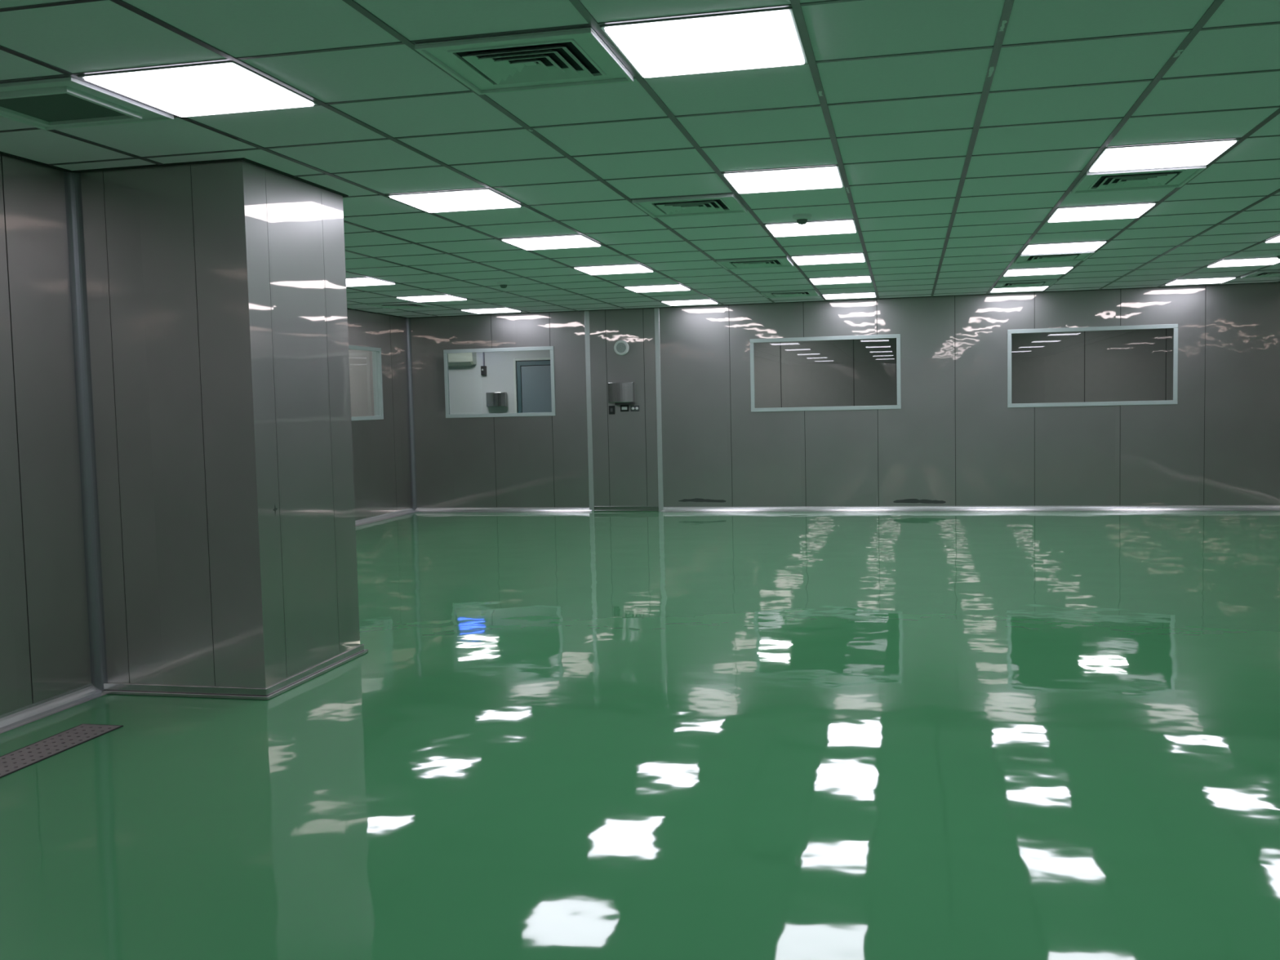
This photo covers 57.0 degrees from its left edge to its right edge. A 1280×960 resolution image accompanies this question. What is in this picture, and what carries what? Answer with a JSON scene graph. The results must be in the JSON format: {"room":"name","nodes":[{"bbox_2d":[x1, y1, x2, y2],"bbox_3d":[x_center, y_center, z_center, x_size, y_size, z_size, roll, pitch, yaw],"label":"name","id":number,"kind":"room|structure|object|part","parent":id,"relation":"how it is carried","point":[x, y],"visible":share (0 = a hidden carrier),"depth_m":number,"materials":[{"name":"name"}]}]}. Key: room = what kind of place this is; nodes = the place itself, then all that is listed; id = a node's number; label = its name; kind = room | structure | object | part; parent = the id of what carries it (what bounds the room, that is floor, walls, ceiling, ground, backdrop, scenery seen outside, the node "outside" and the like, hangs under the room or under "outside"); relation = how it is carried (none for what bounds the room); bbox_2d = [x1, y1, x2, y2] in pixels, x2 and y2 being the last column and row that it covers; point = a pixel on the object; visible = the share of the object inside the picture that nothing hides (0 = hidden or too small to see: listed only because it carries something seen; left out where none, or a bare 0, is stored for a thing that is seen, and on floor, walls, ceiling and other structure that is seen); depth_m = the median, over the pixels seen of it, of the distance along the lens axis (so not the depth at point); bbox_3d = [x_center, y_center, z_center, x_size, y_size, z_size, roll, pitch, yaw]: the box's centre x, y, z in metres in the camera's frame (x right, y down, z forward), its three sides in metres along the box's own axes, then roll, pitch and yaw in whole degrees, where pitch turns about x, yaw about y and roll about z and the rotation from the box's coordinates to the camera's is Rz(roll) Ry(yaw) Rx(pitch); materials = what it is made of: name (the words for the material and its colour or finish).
{"room":"clean room","nodes":[
{"label":"clean room","id":0,"kind":"room"},
{"bbox_2d":[0,154,91,715],"bbox_3d":[-4.415,0.343,-2.131,0.100,2.466,15.867,0,4,13],"label":"wall","id":1,"kind":"structure","parent":0,"point":[45,645],"depth_m":5.27,"materials":[{"name":"metal"}]},
{"bbox_2d":[0,683,106,733],"bbox_3d":[-4.312,1.542,-2.069,0.055,0.060,15.867,0,4,13],"label":"baseboard","id":2,"kind":"structure","parent":1,"relation":"attached to","point":[24,715],"depth_m":5.30,"materials":[{"name":"metal"}]},
{"bbox_2d":[63,171,107,690],"bbox_3d":[-2.606,-0.203,5.549,0.050,2.460,0.050,0,4,13],"label":"trim","id":3,"kind":"structure","parent":1,"relation":"attached to","point":[73,186],"depth_m":5.55,"materials":[{"name":"metal"}]},
{"bbox_2d":[80,160,359,688],"bbox_3d":[-3.237,-0.235,6.213,3.248,2.466,0.971,0,4,13],"label":"wall pillar","id":4,"kind":"structure","parent":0,"point":[216,291],"depth_m":5.51,"materials":[{"name":"metal"}]},
{"bbox_2d":[102,644,368,700],"bbox_3d":[-2.031,0.958,6.041,0.878,0.051,1.043,0,4,13],"label":"baseboard","id":5,"kind":"structure","parent":4,"relation":"attached to","point":[200,691],"depth_m":5.58,"materials":[{"name":"silver metal"}]},
{"bbox_2d":[348,349,374,417],"bbox_3d":[-4.688,-0.798,15.232,3.350,2.466,0.100,0,4,13],"label":"window","id":6,"kind":"structure","parent":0,"point":[361,371],"depth_m":14.89,"materials":[{"name":"clear glass"}]},
{"bbox_2d":[346,309,412,520],"bbox_3d":[-3.900,-0.528,10.884,0.100,2.466,8.470,0,4,13],"label":"wall","id":7,"kind":"structure","parent":0,"point":[382,481],"depth_m":14.27,"materials":[{"name":"metal"}]},
{"bbox_2d":[348,345,383,420],"bbox_3d":[-3.343,-1.097,13.336,0.114,0.856,1.740,0,4,13],"label":"window","id":8,"kind":"structure","parent":7,"relation":"in","point":[376,352],"depth_m":14.14,"materials":[{"name":"metal"}]},
{"bbox_2d":[355,507,415,526],"bbox_3d":[-3.767,0.662,11.093,0.050,0.055,8.170,0,4,13],"label":"baseboard","id":9,"kind":"structure","parent":7,"relation":"attached to","point":[362,522],"depth_m":14.18,"materials":[{"name":"metal"}]},
{"bbox_2d":[0,511,1279,959],"bbox_3d":[-1.887,1.006,6.585,15.400,0.120,34.150,0,4,13],"label":"floor","id":10,"kind":"structure","parent":0,"point":[826,735],"depth_m":4.35,"materials":[{"name":"green paint"}]},
{"bbox_2d":[0,723,123,777],"bbox_3d":[-2.606,1.152,3.752,0.200,0.014,2.704,0,4,13],"label":"floor drain","id":11,"kind":"object","parent":10,"relation":"in","point":[19,759],"visible":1,"depth_m":4.75,"materials":[{"name":"metal"}]},
{"bbox_2d":[0,0,1279,318],"bbox_3d":[-0.623,-1.263,1.596,10.600,0.086,25.208,0,4,13],"label":"ceiling","id":12,"kind":"structure","parent":0,"point":[954,131],"depth_m":4.99,"materials":[{"name":"white tile"}]},
{"bbox_2d":[0,76,173,130],"bbox_3d":[-2.118,-1.355,4.282,0.570,0.025,0.570,0,4,13],"label":"ceiling vent","id":13,"kind":"object","parent":12,"relation":"in","point":[62,103],"visible":1,"depth_m":4.29,"materials":[{"name":"metal"}]},
{"bbox_3d":[-2.118,-1.362,4.281,0.380,0.011,0.380,0,4,13],"label":"filter panel","id":14,"kind":"part","parent":13,"relation":"part of","materials":[{"name":"metal"}]},
{"bbox_2d":[77,60,318,116],"bbox_3d":[-1.533,-1.367,4.149,0.574,0.012,0.574,0,4,13],"label":"recessed light","id":15,"kind":"object","parent":12,"relation":"in","point":[224,86],"visible":1,"depth_m":4.09,"materials":[{"name":"white plastic"}]},
{"bbox_2d":[346,277,396,286],"bbox_3d":[-2.557,-1.765,10.517,0.574,0.012,0.574,0,4,13],"label":"recessed light","id":16,"kind":"object","parent":12,"relation":"in","point":[355,282],"visible":0.51,"depth_m":10.50,"materials":[{"name":"white plastic"}]},
{"bbox_2d":[367,302,436,309],"bbox_3d":[-2.615,-1.921,12.985,0.570,0.021,0.570,0,4,13],"label":"ceiling vent","id":17,"kind":"object","parent":12,"relation":"in","point":[403,304],"visible":1,"depth_m":12.92,"materials":[{"name":"metal"}]},
{"bbox_2d":[395,294,467,302],"bbox_3d":[-2.162,-1.890,12.269,0.574,0.012,0.574,0,4,13],"label":"recessed light","id":18,"kind":"object","parent":12,"relation":"in","point":[440,297],"visible":1,"depth_m":12.21,"materials":[{"name":"white plastic"}]},
{"bbox_3d":[-2.162,-1.892,12.268,0.574,0.007,0.574,0,4,13],"label":"light frame","id":19,"kind":"part","parent":18,"relation":"part of","materials":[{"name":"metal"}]},
{"bbox_2d":[386,188,523,213],"bbox_3d":[-1.006,-1.534,6.484,0.574,0.012,0.574,0,4,13],"label":"recessed light","id":20,"kind":"object","parent":12,"relation":"in","point":[481,198],"visible":1,"depth_m":6.43,"materials":[{"name":"white plastic"}]},
{"bbox_2d":[459,307,522,313],"bbox_3d":[-1.767,-2.014,14.020,0.574,0.012,0.574,0,4,13],"label":"recessed light","id":21,"kind":"object","parent":12,"relation":"in","point":[495,309],"visible":1,"depth_m":13.96,"materials":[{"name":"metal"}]},
{"bbox_2d":[497,280,510,288],"bbox_3d":[-1.254,-1.793,10.838,0.120,0.057,0.120,0,4,13],"label":"smoke detector","id":22,"kind":"object","parent":12,"relation":"attached to","point":[503,284],"visible":1,"depth_m":10.81,"materials":[{"name":"plastic"}]},
{"bbox_2d":[414,26,633,94],"bbox_3d":[-0.362,-1.371,3.885,0.570,0.021,0.570,0,4,13],"label":"ceiling vent","id":23,"kind":"object","parent":12,"relation":"in","point":[575,57],"visible":1,"depth_m":3.85,"materials":[{"name":"metal"}]},
{"bbox_3d":[-0.362,-1.374,3.884,0.036,0.006,0.036,0,4,13],"label":"plate","id":24,"kind":"part","parent":23,"relation":"part of","materials":[{"name":"metal"}]},
{"bbox_2d":[499,234,602,250],"bbox_3d":[-0.611,-1.659,8.236,0.574,0.012,0.574,0,4,13],"label":"recessed light","id":25,"kind":"object","parent":12,"relation":"in","point":[579,240],"visible":1,"depth_m":8.18,"materials":[{"name":"white plastic"}]},
{"bbox_2d":[572,263,654,275],"bbox_3d":[-0.216,-1.783,9.988,0.574,0.012,0.574,0,4,13],"label":"recessed light","id":26,"kind":"object","parent":12,"relation":"in","point":[637,268],"visible":1,"depth_m":9.93,"materials":[{"name":"white plastic"}]},
{"bbox_2d":[622,284,691,292],"bbox_3d":[0.179,-1.908,11.739,0.574,0.012,0.574,0,4,13],"label":"recessed light","id":27,"kind":"object","parent":12,"relation":"in","point":[675,286],"visible":1,"depth_m":11.67,"materials":[{"name":"white plastic"}]},
{"bbox_2d":[631,193,746,217],"bbox_3d":[0.296,-1.579,6.804,0.570,0.021,0.570,0,4,13],"label":"ceiling vent","id":28,"kind":"object","parent":12,"relation":"in","point":[720,203],"visible":1,"depth_m":6.78,"materials":[{"name":"metal"}]},
{"bbox_2d":[660,298,719,305],"bbox_3d":[0.574,-2.033,13.491,0.574,0.012,0.574,0,4,13],"label":"recessed light","id":29,"kind":"object","parent":12,"relation":"in","point":[709,301],"visible":1,"depth_m":13.42,"materials":[{"name":"white plastic"}]},
{"bbox_2d":[600,7,808,77],"bbox_3d":[0.223,-1.381,3.752,0.574,0.012,0.574,0,4,13],"label":"recessed light","id":30,"kind":"object","parent":12,"relation":"in","point":[770,37],"visible":1,"depth_m":3.70,"materials":[{"name":"white plastic"}]},
{"bbox_2d":[715,256,793,269],"bbox_3d":[0.954,-1.787,9.723,0.570,0.021,0.570,0,4,13],"label":"ceiling vent","id":31,"kind":"object","parent":12,"relation":"in","point":[771,262],"visible":1,"depth_m":9.70,"materials":[{"name":"metal"}]},
{"bbox_2d":[721,165,844,193],"bbox_3d":[0.749,-1.548,6.088,0.574,0.012,0.574,0,4,13],"label":"recessed light","id":32,"kind":"object","parent":12,"relation":"in","point":[828,176],"visible":1,"depth_m":6.04,"materials":[{"name":"white plastic"}]},
{"bbox_2d":[760,289,818,297],"bbox_3d":[1.613,-1.995,12.643,0.570,0.021,0.570,0,4,13],"label":"ceiling vent","id":33,"kind":"object","parent":12,"relation":"in","point":[806,292],"visible":1,"depth_m":12.60,"materials":[{"name":"metal"}]},
{"bbox_2d":[792,213,812,224],"bbox_3d":[1.004,-1.611,7.296,0.120,0.057,0.120,0,4,13],"label":"smoke detector","id":34,"kind":"object","parent":12,"relation":"attached to","point":[802,219],"visible":1,"depth_m":7.26,"materials":[{"name":"plastic"}]},
{"bbox_2d":[764,219,857,236],"bbox_3d":[1.145,-1.672,7.839,0.574,0.012,0.574,0,4,13],"label":"recessed light","id":35,"kind":"object","parent":12,"relation":"in","point":[843,226],"visible":1,"depth_m":7.79,"materials":[{"name":"white plastic"}]},
{"bbox_2d":[790,253,866,265],"bbox_3d":[1.540,-1.797,9.591,0.574,0.012,0.574,0,4,13],"label":"recessed light","id":36,"kind":"object","parent":12,"relation":"in","point":[851,257],"visible":1,"depth_m":9.53,"materials":[{"name":"white plastic"}]},
{"bbox_2d":[808,275,871,284],"bbox_3d":[1.935,-1.922,11.342,0.574,0.012,0.574,0,4,13],"label":"recessed light","id":37,"kind":"object","parent":12,"relation":"in","point":[856,279],"visible":1,"depth_m":11.28,"materials":[{"name":"white plastic"}]},
{"bbox_2d":[822,292,876,299],"bbox_3d":[2.330,-2.047,13.094,0.574,0.012,0.574,0,4,13],"label":"recessed light","id":38,"kind":"object","parent":12,"relation":"in","point":[865,295],"visible":1,"depth_m":13.02,"materials":[{"name":"white plastic"}]},
{"bbox_2d":[989,286,1048,292],"bbox_3d":[4.085,-2.060,12.697,0.574,0.012,0.574,0,4,13],"label":"recessed light","id":39,"kind":"object","parent":12,"relation":"in","point":[1034,288],"visible":0.8,"depth_m":12.72,"materials":[{"name":"white plastic"}]},
{"bbox_2d":[993,279,1057,288],"bbox_3d":[3.954,-2.013,12.114,0.570,0.021,0.570,0,4,13],"label":"ceiling vent","id":40,"kind":"object","parent":12,"relation":"in","point":[1035,282],"visible":1,"depth_m":12.07,"materials":[{"name":"metal"}]},
{"bbox_2d":[1002,266,1074,276],"bbox_3d":[3.690,-1.936,10.946,0.574,0.012,0.574,0,4,13],"label":"recessed light","id":41,"kind":"object","parent":12,"relation":"in","point":[1055,270],"visible":1,"depth_m":10.89,"materials":[{"name":"white plastic"}]},
{"bbox_2d":[1013,250,1094,263],"bbox_3d":[3.427,-1.847,9.778,0.570,0.021,0.570,0,4,13],"label":"ceiling vent","id":42,"kind":"object","parent":12,"relation":"in","point":[1081,255],"visible":0.99,"depth_m":9.77,"materials":[{"name":"metal"}]},
{"bbox_2d":[1020,240,1107,254],"bbox_3d":[3.295,-1.811,9.194,0.574,0.012,0.574,0,4,13],"label":"recessed light","id":43,"kind":"object","parent":12,"relation":"in","point":[1083,246],"visible":1,"depth_m":9.14,"materials":[{"name":"white plastic"}]},
{"bbox_2d":[1046,202,1157,222],"bbox_3d":[2.900,-1.686,7.442,0.574,0.012,0.574,0,4,13],"label":"recessed light","id":44,"kind":"object","parent":12,"relation":"in","point":[1136,210],"visible":1,"depth_m":7.39,"materials":[{"name":"white plastic"}]},
{"bbox_2d":[1071,164,1206,193],"bbox_3d":[2.637,-1.597,6.275,0.570,0.021,0.570,0,4,13],"label":"ceiling vent","id":45,"kind":"object","parent":12,"relation":"in","point":[1176,176],"visible":1,"depth_m":6.25,"materials":[{"name":"metal"}]},
{"bbox_2d":[1087,138,1239,172],"bbox_3d":[2.505,-1.562,5.691,0.574,0.012,0.574,0,4,13],"label":"recessed light","id":46,"kind":"object","parent":12,"relation":"in","point":[1201,153],"visible":1,"depth_m":5.64,"materials":[{"name":"white plastic"}]},
{"bbox_2d":[1164,276,1236,285],"bbox_3d":[5.841,-2.074,12.300,0.574,0.012,0.574,0,4,13],"label":"recessed light","id":47,"kind":"object","parent":12,"relation":"in","point":[1215,280],"visible":1,"depth_m":12.23,"materials":[{"name":"white plastic"}]},
{"bbox_2d":[1206,257,1279,267],"bbox_3d":[5.446,-1.950,10.549,0.574,0.012,0.574,0,4,13],"label":"recessed light","id":48,"kind":"object","parent":12,"relation":"in","point":[1273,260],"visible":1,"depth_m":10.51,"materials":[{"name":"white plastic"}]},
{"bbox_2d":[1240,270,1279,278],"bbox_3d":[6.295,-2.032,11.585,0.570,0.021,0.570,0,4,13],"label":"ceiling vent","id":49,"kind":"object","parent":12,"relation":"in","point":[1263,273],"visible":1,"depth_m":11.65,"materials":[{"name":"metal"}]},
{"bbox_2d":[1263,235,1279,243],"bbox_3d":[5.051,-1.825,8.797,0.574,0.012,0.574,0,4,13],"label":"recessed light","id":50,"kind":"object","parent":12,"relation":"in","point":[1277,239],"visible":1,"depth_m":8.98,"materials":[{"name":"white plastic"}]},
{"bbox_2d":[1273,251,1279,259],"bbox_3d":[5.383,-1.882,9.889,0.120,0.057,0.120,0,4,13],"label":"smoke detector","id":51,"kind":"object","parent":12,"relation":"attached to","point":[1275,254],"visible":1,"depth_m":9.88,"materials":[{"name":"plastic"}]},
{"bbox_2d":[448,328,1173,414],"bbox_3d":[2.061,-1.252,19.022,13.050,2.566,0.100,0,4,13],"label":"window","id":52,"kind":"structure","parent":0,"point":[1116,365],"depth_m":18.53,"materials":[{"name":"clear glass"}]},
{"bbox_2d":[448,352,476,366],"bbox_3d":[-3.187,-2.080,19.989,0.800,0.300,0.206,0,4,13],"label":"air conditioner","id":53,"kind":"object","parent":52,"relation":"attached to","point":[458,358],"visible":0.32,"depth_m":19.87,"materials":[{"name":"white plastic"}]},
{"bbox_2d":[480,351,486,374],"bbox_3d":[-2.654,-2.134,19.922,0.084,0.712,0.095,0,4,13],"label":"conduit","id":54,"kind":"object","parent":52,"relation":"attached to","point":[483,368],"depth_m":19.92,"materials":[{"name":"black plastic"}]},
{"bbox_2d":[480,365,486,374],"bbox_3d":[-2.647,-1.853,19.940,0.084,0.150,0.095,0,4,13],"label":"switch","id":55,"kind":"object","parent":54,"relation":"attached to","point":[483,368],"depth_m":19.92,"materials":[{"name":"grey plastic"}]},
{"bbox_2d":[485,391,506,406],"bbox_3d":[-2.426,-1.360,19.903,0.340,0.240,0.140,0,4,13],"label":"dispenser","id":56,"kind":"object","parent":52,"relation":"attached to","point":[493,399],"visible":1,"depth_m":19.84,"materials":[{"name":"silver metal"}]},
{"bbox_2d":[513,357,551,413],"bbox_3d":[-1.702,-0.995,19.850,0.820,2.114,0.085,0,4,13],"label":"door","id":57,"kind":"structure","parent":52,"relation":"in","point":[534,382],"depth_m":19.84,"materials":[{"name":"grey metal"}]},
{"bbox_2d":[410,282,1279,507],"bbox_3d":[2.161,-0.866,13.896,10.400,2.466,0.101,0,4,13],"label":"wall","id":58,"kind":"structure","parent":0,"point":[954,439],"depth_m":13.72,"materials":[{"name":"metal"}]},
{"bbox_2d":[404,318,417,510],"bbox_3d":[-2.903,-0.818,14.965,0.050,2.460,0.050,0,4,13],"label":"trim","id":59,"kind":"structure","parent":58,"relation":"attached to","point":[408,332],"depth_m":14.97,"materials":[{"name":"metal"}]},
{"bbox_2d":[443,346,555,417],"bbox_3d":[-1.747,-1.219,14.746,1.443,0.857,0.114,0,4,13],"label":"window","id":60,"kind":"structure","parent":58,"relation":"in","point":[446,352],"depth_m":14.69,"materials":[{"name":"metal"}]},
{"bbox_2d":[414,506,591,511],"bbox_3d":[-1.749,0.372,14.790,2.360,0.055,0.050,0,4,13],"label":"baseboard","id":61,"kind":"structure","parent":58,"relation":"attached to","point":[473,508],"depth_m":14.78,"materials":[{"name":"metal"}]},
{"bbox_2d":[584,311,594,511],"bbox_3d":[-0.623,-0.837,14.469,0.060,2.460,0.012,0,4,13],"label":"trim","id":62,"kind":"structure","parent":58,"relation":"attached to","point":[586,313],"depth_m":14.46,"materials":[{"name":"metal"}]},
{"bbox_2d":[608,405,614,414],"bbox_3d":[-0.345,-0.855,14.398,0.074,0.104,0.026,0,4,13],"label":"wall switch","id":63,"kind":"object","parent":58,"relation":"attached to","point":[611,408],"visible":1,"depth_m":14.39,"materials":[{"name":"black plastic"}]},
{"bbox_2d":[608,382,635,404],"bbox_3d":[-0.230,-1.048,14.310,0.314,0.272,0.120,0,4,13],"label":"dispenser","id":64,"kind":"object","parent":58,"relation":"attached to","point":[619,393],"visible":1,"depth_m":14.25,"materials":[{"name":"silver plastic"}]},
{"bbox_2d":[613,340,629,355],"bbox_3d":[-0.227,-1.606,14.315,0.186,0.186,0.032,0,4,13],"label":"wall speaker","id":65,"kind":"object","parent":58,"relation":"attached to","point":[620,347],"visible":1,"depth_m":14.30,"materials":[{"name":"white plastic"}]},
{"bbox_2d":[616,342,626,352],"bbox_3d":[-0.229,-1.606,14.307,0.122,0.122,0.013,0,4,13],"label":"speaker grille","id":66,"kind":"object","parent":65,"relation":"attached to","point":[620,347],"depth_m":14.30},
{"bbox_2d":[620,404,628,411],"bbox_3d":[-0.189,-0.875,14.365,0.104,0.080,0.018,0,4,13],"label":"wall socket","id":67,"kind":"object","parent":58,"relation":"attached to","point":[623,407],"visible":1,"depth_m":14.36,"materials":[{"name":"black plastic"}]},
{"bbox_2d":[594,506,658,511],"bbox_3d":[-0.171,0.354,14.448,0.810,0.064,0.020,0,4,13],"label":"baseboard","id":68,"kind":"structure","parent":58,"relation":"attached to","point":[597,508],"depth_m":14.45,"materials":[{"name":"silver metal"}]},
{"bbox_2d":[630,405,639,411],"bbox_3d":[-0.064,-0.870,14.329,0.110,0.072,0.034,0,4,13],"label":"control plate","id":69,"kind":"object","parent":58,"relation":"attached to","point":[633,408],"visible":1,"depth_m":14.33,"materials":[{"name":"black plastic"}]},
{"bbox_2d":[653,307,663,511],"bbox_3d":[0.229,-0.844,14.276,0.060,2.460,0.012,0,4,13],"label":"trim","id":70,"kind":"structure","parent":58,"relation":"attached to","point":[657,346],"depth_m":14.27,"materials":[{"name":"metal"}]},
{"bbox_2d":[750,333,901,412],"bbox_3d":[2.174,-1.250,13.859,1.743,0.863,0.114,0,4,13],"label":"window","id":71,"kind":"structure","parent":58,"relation":"in","point":[897,336],"depth_m":13.80,"materials":[{"name":"metal"}]},
{"bbox_2d":[660,505,1279,511],"bbox_3d":[3.749,0.329,13.547,7.167,0.055,0.050,0,4,13],"label":"baseboard","id":72,"kind":"structure","parent":58,"relation":"attached to","point":[1075,508],"depth_m":13.46,"materials":[{"name":"metal"}]},
{"bbox_2d":[1007,324,1177,407],"bbox_3d":[5.051,-1.271,13.209,1.793,0.880,0.114,0,4,13],"label":"window","id":73,"kind":"structure","parent":58,"relation":"in","point":[1175,326],"depth_m":13.14,"materials":[{"name":"metal"}]}
]}

